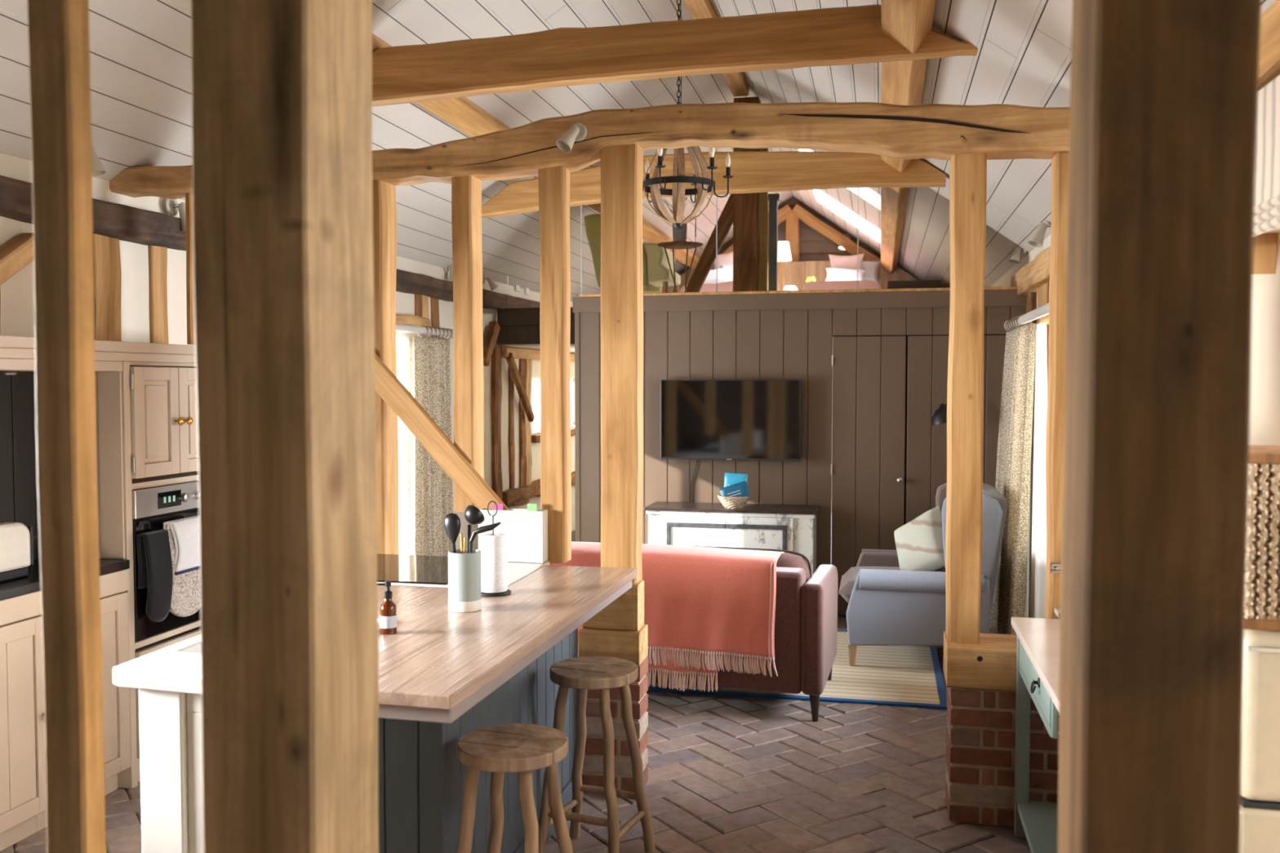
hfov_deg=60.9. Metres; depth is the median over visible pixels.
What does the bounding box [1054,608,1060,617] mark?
folded napkin
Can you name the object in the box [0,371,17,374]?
recessed light
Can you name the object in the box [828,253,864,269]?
pillow
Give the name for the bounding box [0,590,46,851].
base cabinet
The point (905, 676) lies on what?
rug
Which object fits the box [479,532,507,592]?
roll
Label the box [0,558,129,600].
countertop
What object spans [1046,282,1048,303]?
wooden post
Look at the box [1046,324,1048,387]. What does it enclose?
wooden post
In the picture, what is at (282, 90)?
timber post
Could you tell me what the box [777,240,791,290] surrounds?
table lamp
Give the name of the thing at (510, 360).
brace
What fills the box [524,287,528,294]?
switch plate
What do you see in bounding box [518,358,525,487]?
wooden post
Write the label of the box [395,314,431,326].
lintel
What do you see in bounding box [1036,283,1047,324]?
wooden post
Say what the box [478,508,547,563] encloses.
box file
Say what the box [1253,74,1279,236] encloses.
blind
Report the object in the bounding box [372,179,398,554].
wooden post
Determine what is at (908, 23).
purlin
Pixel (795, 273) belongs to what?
headboard
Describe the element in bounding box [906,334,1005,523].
door
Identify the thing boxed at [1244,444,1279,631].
basket
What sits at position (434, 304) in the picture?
wooden post
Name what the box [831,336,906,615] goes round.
door
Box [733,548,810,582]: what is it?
cushion
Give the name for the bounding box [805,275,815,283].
flower vase
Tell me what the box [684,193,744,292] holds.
brace
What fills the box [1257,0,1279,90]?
wall plate
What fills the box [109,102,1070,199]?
tie beam
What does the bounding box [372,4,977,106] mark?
beam
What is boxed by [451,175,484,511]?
wooden post
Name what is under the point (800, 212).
rafter
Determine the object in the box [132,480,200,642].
oven
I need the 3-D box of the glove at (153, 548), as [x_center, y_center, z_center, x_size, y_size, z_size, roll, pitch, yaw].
[-1.946,0.604,4.374,0.059,0.364,0.150,1,2,12]
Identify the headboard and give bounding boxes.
[653,259,917,293]
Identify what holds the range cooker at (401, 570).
on the floor at (727, 774)
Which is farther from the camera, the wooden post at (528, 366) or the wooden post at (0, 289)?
the wooden post at (528, 366)
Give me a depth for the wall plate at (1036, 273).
6.44 m
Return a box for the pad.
[578,624,648,665]
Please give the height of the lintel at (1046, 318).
0.091 m
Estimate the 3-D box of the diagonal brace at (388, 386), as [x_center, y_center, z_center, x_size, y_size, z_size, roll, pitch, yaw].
[-0.858,0.033,4.434,0.667,0.714,0.034,1,2,12]
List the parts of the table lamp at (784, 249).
lamp shade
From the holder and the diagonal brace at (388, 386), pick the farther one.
the diagonal brace at (388, 386)
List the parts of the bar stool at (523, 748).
leg, leg, seat, leg, leg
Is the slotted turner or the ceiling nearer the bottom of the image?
the slotted turner
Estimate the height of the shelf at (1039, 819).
0.025 m
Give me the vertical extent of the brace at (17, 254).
0.254 m
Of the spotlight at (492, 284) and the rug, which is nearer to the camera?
the rug
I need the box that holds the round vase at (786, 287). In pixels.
[782,285,798,290]
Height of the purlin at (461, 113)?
0.156 m
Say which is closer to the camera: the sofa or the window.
the sofa
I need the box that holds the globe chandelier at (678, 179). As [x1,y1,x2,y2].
[642,0,733,229]
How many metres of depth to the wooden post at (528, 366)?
10.20 m
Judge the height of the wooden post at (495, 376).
1.430 m
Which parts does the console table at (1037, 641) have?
leg, drop handle, drawer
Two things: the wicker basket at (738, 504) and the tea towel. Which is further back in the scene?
the wicker basket at (738, 504)
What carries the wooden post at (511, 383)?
attached to the wall at (17, 293)
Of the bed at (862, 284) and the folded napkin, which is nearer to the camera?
the folded napkin
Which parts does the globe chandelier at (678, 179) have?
candle bulb, candle bulb, candle arm, chain, candle arm, candle arm, candle bulb, candle arm, candle bulb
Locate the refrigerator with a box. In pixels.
[1240,629,1279,852]
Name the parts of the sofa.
backrest, leg, arm, leg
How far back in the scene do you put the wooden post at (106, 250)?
4.64 m
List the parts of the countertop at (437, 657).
bar apron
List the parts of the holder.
stem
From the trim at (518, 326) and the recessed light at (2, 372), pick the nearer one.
the recessed light at (2, 372)
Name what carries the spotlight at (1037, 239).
attached to the wall at (1264, 407)
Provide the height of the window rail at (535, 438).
0.088 m
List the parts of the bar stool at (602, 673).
leg, leg, seat, leg, leg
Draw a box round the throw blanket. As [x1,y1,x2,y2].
[550,541,784,692]
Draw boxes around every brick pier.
[582,656,648,792]
[945,687,1058,826]
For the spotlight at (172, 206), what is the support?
attached to the ceiling beam at (121, 222)
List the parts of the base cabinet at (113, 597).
door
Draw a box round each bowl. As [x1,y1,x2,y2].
[464,505,484,524]
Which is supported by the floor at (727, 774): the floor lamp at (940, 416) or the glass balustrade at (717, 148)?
the floor lamp at (940, 416)
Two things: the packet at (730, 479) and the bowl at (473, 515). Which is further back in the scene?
the packet at (730, 479)
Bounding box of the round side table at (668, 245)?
[657,241,702,293]
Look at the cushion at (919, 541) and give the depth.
6.31 m
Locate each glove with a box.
[136,528,173,622]
[161,528,199,617]
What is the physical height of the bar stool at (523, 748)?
0.664 m
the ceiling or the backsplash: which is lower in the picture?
the backsplash
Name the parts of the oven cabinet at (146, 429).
door, drawer, knob, door, knob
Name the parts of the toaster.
lever panel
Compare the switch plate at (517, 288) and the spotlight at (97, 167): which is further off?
the switch plate at (517, 288)
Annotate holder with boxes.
[480,501,511,596]
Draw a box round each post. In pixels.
[0,288,0,320]
[26,0,106,852]
[93,233,121,341]
[93,288,96,340]
[148,245,168,343]
[185,192,195,344]
[191,0,378,852]
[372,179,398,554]
[414,293,422,316]
[422,294,428,318]
[430,297,439,337]
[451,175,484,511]
[490,345,502,501]
[507,366,515,488]
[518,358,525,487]
[523,359,532,484]
[537,166,571,563]
[600,143,643,583]
[733,96,760,291]
[758,147,768,291]
[785,213,799,262]
[945,153,986,643]
[1025,292,1036,329]
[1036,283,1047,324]
[1044,151,1068,619]
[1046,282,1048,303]
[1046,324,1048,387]
[1057,0,1261,852]
[1253,232,1278,274]
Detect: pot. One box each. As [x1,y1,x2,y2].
[448,548,481,612]
[662,195,688,241]
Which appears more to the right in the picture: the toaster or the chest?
the chest
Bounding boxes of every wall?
[0,152,575,555]
[574,306,1026,568]
[679,196,911,275]
[990,226,1279,617]
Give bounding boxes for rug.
[648,629,946,709]
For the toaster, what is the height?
0.203 m
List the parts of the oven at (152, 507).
control panel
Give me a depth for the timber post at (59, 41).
1.59 m
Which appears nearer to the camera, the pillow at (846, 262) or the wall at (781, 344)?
the wall at (781, 344)
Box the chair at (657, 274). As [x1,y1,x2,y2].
[583,213,680,293]
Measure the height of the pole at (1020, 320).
0.086 m
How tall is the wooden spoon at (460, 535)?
0.226 m
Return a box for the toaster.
[0,520,36,582]
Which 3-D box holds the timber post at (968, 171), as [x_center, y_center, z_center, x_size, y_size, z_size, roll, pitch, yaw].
[1.216,-0.095,4.069,0.122,1.809,0.176,1,2,12]
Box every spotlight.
[91,145,106,176]
[165,198,186,231]
[444,265,453,280]
[482,275,497,290]
[555,122,587,152]
[838,233,850,250]
[1008,246,1026,263]
[1027,222,1051,247]
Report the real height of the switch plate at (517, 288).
0.080 m
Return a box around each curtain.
[400,336,453,556]
[990,322,1047,635]
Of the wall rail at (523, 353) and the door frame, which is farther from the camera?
the wall rail at (523, 353)
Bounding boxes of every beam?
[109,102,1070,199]
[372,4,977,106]
[481,151,946,217]
[684,0,748,96]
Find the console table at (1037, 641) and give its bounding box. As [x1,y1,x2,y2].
[1010,617,1059,852]
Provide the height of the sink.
0.212 m
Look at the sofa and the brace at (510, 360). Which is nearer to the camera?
the sofa
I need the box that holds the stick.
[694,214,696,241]
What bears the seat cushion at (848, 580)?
on the armchair at (888, 605)
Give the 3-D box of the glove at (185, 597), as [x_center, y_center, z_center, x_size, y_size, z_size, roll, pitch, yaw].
[-1.905,0.604,4.554,0.064,0.379,0.252,1,2,12]
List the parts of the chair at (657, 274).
arm and seat, leg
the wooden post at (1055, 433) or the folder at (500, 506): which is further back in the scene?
the folder at (500, 506)
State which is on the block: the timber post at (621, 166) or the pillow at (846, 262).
the timber post at (621, 166)
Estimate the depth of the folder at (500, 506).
4.35 m
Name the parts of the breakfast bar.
skirting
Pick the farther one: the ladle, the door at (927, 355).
the door at (927, 355)
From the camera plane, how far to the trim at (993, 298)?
7.42 m
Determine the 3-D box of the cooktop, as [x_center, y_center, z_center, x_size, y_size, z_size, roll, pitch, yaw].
[-0.912,0.542,4.171,0.590,0.005,0.558,1,2,12]
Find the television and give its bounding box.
[660,379,800,461]
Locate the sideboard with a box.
[644,501,820,574]
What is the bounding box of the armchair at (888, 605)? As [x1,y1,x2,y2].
[838,483,1007,666]
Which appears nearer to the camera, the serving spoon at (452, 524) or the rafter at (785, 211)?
the serving spoon at (452, 524)
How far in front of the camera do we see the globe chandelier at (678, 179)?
5.89 m
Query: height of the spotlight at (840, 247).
0.209 m
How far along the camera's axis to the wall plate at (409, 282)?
7.70 m
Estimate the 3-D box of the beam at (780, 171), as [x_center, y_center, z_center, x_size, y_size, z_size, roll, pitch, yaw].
[0.405,-1.570,6.974,2.997,0.359,0.111,1,2,12]
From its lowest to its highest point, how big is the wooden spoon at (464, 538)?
0.214 m
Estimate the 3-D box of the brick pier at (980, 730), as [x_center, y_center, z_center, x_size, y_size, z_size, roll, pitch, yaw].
[1.494,1.206,4.032,0.680,0.498,0.241,1,2,12]
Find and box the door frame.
[831,334,999,615]
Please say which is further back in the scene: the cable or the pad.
the cable
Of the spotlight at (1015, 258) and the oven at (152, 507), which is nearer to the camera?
the oven at (152, 507)
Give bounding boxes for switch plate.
[514,284,519,291]
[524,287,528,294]
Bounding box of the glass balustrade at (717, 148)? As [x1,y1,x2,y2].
[580,147,858,294]
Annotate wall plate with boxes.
[0,175,33,224]
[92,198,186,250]
[395,268,453,302]
[482,288,539,309]
[1010,245,1050,294]
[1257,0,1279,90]
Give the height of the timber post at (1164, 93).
2.740 m
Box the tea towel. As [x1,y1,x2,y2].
[163,515,199,575]
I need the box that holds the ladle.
[464,505,484,553]
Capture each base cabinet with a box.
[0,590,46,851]
[35,568,130,832]
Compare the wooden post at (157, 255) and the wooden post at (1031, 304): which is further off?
the wooden post at (1031, 304)
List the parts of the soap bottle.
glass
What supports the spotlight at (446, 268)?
attached to the wall at (17, 293)
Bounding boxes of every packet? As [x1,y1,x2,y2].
[719,480,750,502]
[724,472,747,502]
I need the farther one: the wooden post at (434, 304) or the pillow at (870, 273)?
the pillow at (870, 273)
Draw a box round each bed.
[679,282,733,292]
[801,280,881,290]
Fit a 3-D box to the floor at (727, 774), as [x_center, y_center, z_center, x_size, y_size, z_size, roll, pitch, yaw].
[0.133,1.387,6.911,5.052,0.100,14.169,1,2,12]
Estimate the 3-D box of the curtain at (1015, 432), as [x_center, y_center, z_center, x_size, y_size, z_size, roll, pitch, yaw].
[2.189,0.369,6.316,0.172,1.882,1.564,1,2,12]
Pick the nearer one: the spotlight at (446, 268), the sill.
the sill
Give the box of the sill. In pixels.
[942,631,1017,691]
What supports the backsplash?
attached to the wall at (17, 293)
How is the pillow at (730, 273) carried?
on the bed at (706, 287)
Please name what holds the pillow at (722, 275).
on the bed at (706, 287)
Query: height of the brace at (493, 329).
0.378 m
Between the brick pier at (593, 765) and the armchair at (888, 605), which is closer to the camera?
the brick pier at (593, 765)
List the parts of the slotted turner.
handle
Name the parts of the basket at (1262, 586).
rail, rail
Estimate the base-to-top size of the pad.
0.128 m
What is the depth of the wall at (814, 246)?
13.39 m
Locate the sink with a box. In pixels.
[161,617,380,661]
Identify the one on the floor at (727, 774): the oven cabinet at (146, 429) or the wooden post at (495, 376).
the oven cabinet at (146, 429)
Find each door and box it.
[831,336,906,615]
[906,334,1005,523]
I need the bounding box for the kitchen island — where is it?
[112,634,204,852]
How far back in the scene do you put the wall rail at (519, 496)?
9.86 m
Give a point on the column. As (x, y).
(773, 198)
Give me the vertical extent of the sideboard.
0.772 m
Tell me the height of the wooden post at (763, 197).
1.580 m
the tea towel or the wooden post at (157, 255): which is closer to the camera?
the tea towel
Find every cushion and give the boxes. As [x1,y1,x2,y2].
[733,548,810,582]
[838,566,900,603]
[893,505,945,571]
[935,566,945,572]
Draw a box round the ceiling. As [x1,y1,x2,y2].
[0,0,1275,301]
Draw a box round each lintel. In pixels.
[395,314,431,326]
[1037,314,1048,324]
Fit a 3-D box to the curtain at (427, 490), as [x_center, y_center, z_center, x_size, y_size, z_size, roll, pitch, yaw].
[-1.482,0.311,7.684,0.137,1.867,0.742,1,2,12]
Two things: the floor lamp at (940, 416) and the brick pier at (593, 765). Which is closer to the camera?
the brick pier at (593, 765)
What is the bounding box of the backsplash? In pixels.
[0,371,39,559]
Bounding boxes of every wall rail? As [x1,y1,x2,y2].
[501,346,574,362]
[502,471,575,507]
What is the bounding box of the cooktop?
[377,553,448,584]
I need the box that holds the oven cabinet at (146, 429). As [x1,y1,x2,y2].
[94,361,200,788]
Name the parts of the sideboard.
door, dark moulding, dark moulding, door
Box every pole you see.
[395,323,453,339]
[1004,302,1048,331]
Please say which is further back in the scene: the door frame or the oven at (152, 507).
the door frame
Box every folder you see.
[493,503,502,510]
[527,503,537,511]
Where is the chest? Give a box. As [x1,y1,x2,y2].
[886,280,941,288]
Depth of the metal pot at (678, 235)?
8.09 m
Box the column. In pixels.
[768,193,780,290]
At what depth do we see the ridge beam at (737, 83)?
6.58 m
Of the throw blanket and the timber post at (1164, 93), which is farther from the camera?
the throw blanket
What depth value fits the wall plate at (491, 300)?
9.31 m
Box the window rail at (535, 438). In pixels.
[531,427,574,443]
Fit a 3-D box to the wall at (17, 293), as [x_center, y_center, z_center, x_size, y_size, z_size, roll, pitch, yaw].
[-1.910,-0.021,7.074,0.280,2.700,14.220,1,2,12]
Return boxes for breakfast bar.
[377,627,577,852]
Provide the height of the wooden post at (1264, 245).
1.120 m
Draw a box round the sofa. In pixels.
[575,541,837,721]
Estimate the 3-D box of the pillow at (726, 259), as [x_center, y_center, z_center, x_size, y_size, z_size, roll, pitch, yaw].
[1.030,-1.933,13.069,0.372,0.380,0.172,1,2,12]
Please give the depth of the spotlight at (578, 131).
4.17 m
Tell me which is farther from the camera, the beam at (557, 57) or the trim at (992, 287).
the trim at (992, 287)
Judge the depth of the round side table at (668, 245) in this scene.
8.09 m
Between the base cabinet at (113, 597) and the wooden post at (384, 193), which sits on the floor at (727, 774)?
the base cabinet at (113, 597)
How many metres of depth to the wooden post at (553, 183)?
4.33 m
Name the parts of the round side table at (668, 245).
leg, leg, leg, leg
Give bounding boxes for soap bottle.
[377,580,396,634]
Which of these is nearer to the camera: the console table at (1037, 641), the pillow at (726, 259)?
the console table at (1037, 641)
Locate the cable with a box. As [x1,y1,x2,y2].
[688,459,697,502]
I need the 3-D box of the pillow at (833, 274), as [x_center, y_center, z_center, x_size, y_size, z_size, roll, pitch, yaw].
[2.371,-1.738,12.596,0.482,0.217,0.152,1,2,12]
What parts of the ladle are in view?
handle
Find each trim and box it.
[497,306,574,344]
[572,288,1026,312]
[579,286,1017,297]
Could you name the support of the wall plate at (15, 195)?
attached to the wall at (17, 293)
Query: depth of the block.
4.26 m
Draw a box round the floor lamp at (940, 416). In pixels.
[932,403,946,425]
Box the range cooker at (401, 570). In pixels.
[377,553,550,587]
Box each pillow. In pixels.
[703,266,730,283]
[713,251,733,269]
[720,265,733,281]
[825,267,866,280]
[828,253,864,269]
[861,261,880,283]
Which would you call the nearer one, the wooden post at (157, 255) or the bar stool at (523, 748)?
the bar stool at (523, 748)
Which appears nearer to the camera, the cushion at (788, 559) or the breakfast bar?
the breakfast bar
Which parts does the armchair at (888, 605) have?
leg, panel, panel, seat, backrest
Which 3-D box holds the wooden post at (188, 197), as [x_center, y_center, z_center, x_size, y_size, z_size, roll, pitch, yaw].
[-1.922,-0.678,4.702,0.033,0.648,0.107,1,2,12]
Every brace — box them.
[0,232,34,284]
[374,353,508,510]
[483,320,500,365]
[505,352,534,422]
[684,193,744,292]
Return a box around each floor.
[0,529,1031,852]
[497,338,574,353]
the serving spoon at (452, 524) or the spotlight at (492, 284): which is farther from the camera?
the spotlight at (492, 284)
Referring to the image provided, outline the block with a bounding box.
[582,580,644,631]
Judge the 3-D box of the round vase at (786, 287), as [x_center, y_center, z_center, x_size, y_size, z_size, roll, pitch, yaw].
[1.731,-1.551,12.550,0.200,0.145,0.200,1,2,12]
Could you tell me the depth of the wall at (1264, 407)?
2.95 m
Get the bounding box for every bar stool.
[456,723,573,852]
[538,656,655,852]
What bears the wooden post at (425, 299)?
attached to the wall at (17, 293)
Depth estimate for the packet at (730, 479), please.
7.33 m
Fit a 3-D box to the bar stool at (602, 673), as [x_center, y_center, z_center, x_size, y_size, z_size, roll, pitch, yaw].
[-0.155,1.141,3.674,0.327,0.664,0.326,1,3,22]
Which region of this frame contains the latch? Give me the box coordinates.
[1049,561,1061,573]
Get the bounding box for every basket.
[717,494,751,508]
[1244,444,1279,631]
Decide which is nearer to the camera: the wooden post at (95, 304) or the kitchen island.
the kitchen island
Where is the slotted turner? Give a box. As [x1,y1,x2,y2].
[469,521,501,553]
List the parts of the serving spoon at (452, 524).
handle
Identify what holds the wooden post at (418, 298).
attached to the wall at (17, 293)
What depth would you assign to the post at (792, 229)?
13.27 m
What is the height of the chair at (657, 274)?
0.816 m
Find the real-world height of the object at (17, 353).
0.130 m
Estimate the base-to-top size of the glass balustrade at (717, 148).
1.055 m
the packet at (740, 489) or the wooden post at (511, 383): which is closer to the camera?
the packet at (740, 489)
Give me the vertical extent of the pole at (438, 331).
0.086 m
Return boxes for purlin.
[372,33,699,269]
[880,0,935,273]
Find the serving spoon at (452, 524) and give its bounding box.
[444,512,461,553]
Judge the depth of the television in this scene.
7.50 m
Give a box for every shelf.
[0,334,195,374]
[1017,800,1057,852]
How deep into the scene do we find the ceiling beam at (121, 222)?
4.74 m
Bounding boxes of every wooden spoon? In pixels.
[459,533,463,553]
[462,537,466,553]
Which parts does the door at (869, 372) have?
knob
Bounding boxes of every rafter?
[720,204,791,254]
[791,204,879,259]
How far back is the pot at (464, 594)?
3.39 m
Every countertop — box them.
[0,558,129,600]
[377,564,637,724]
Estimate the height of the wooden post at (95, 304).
0.460 m

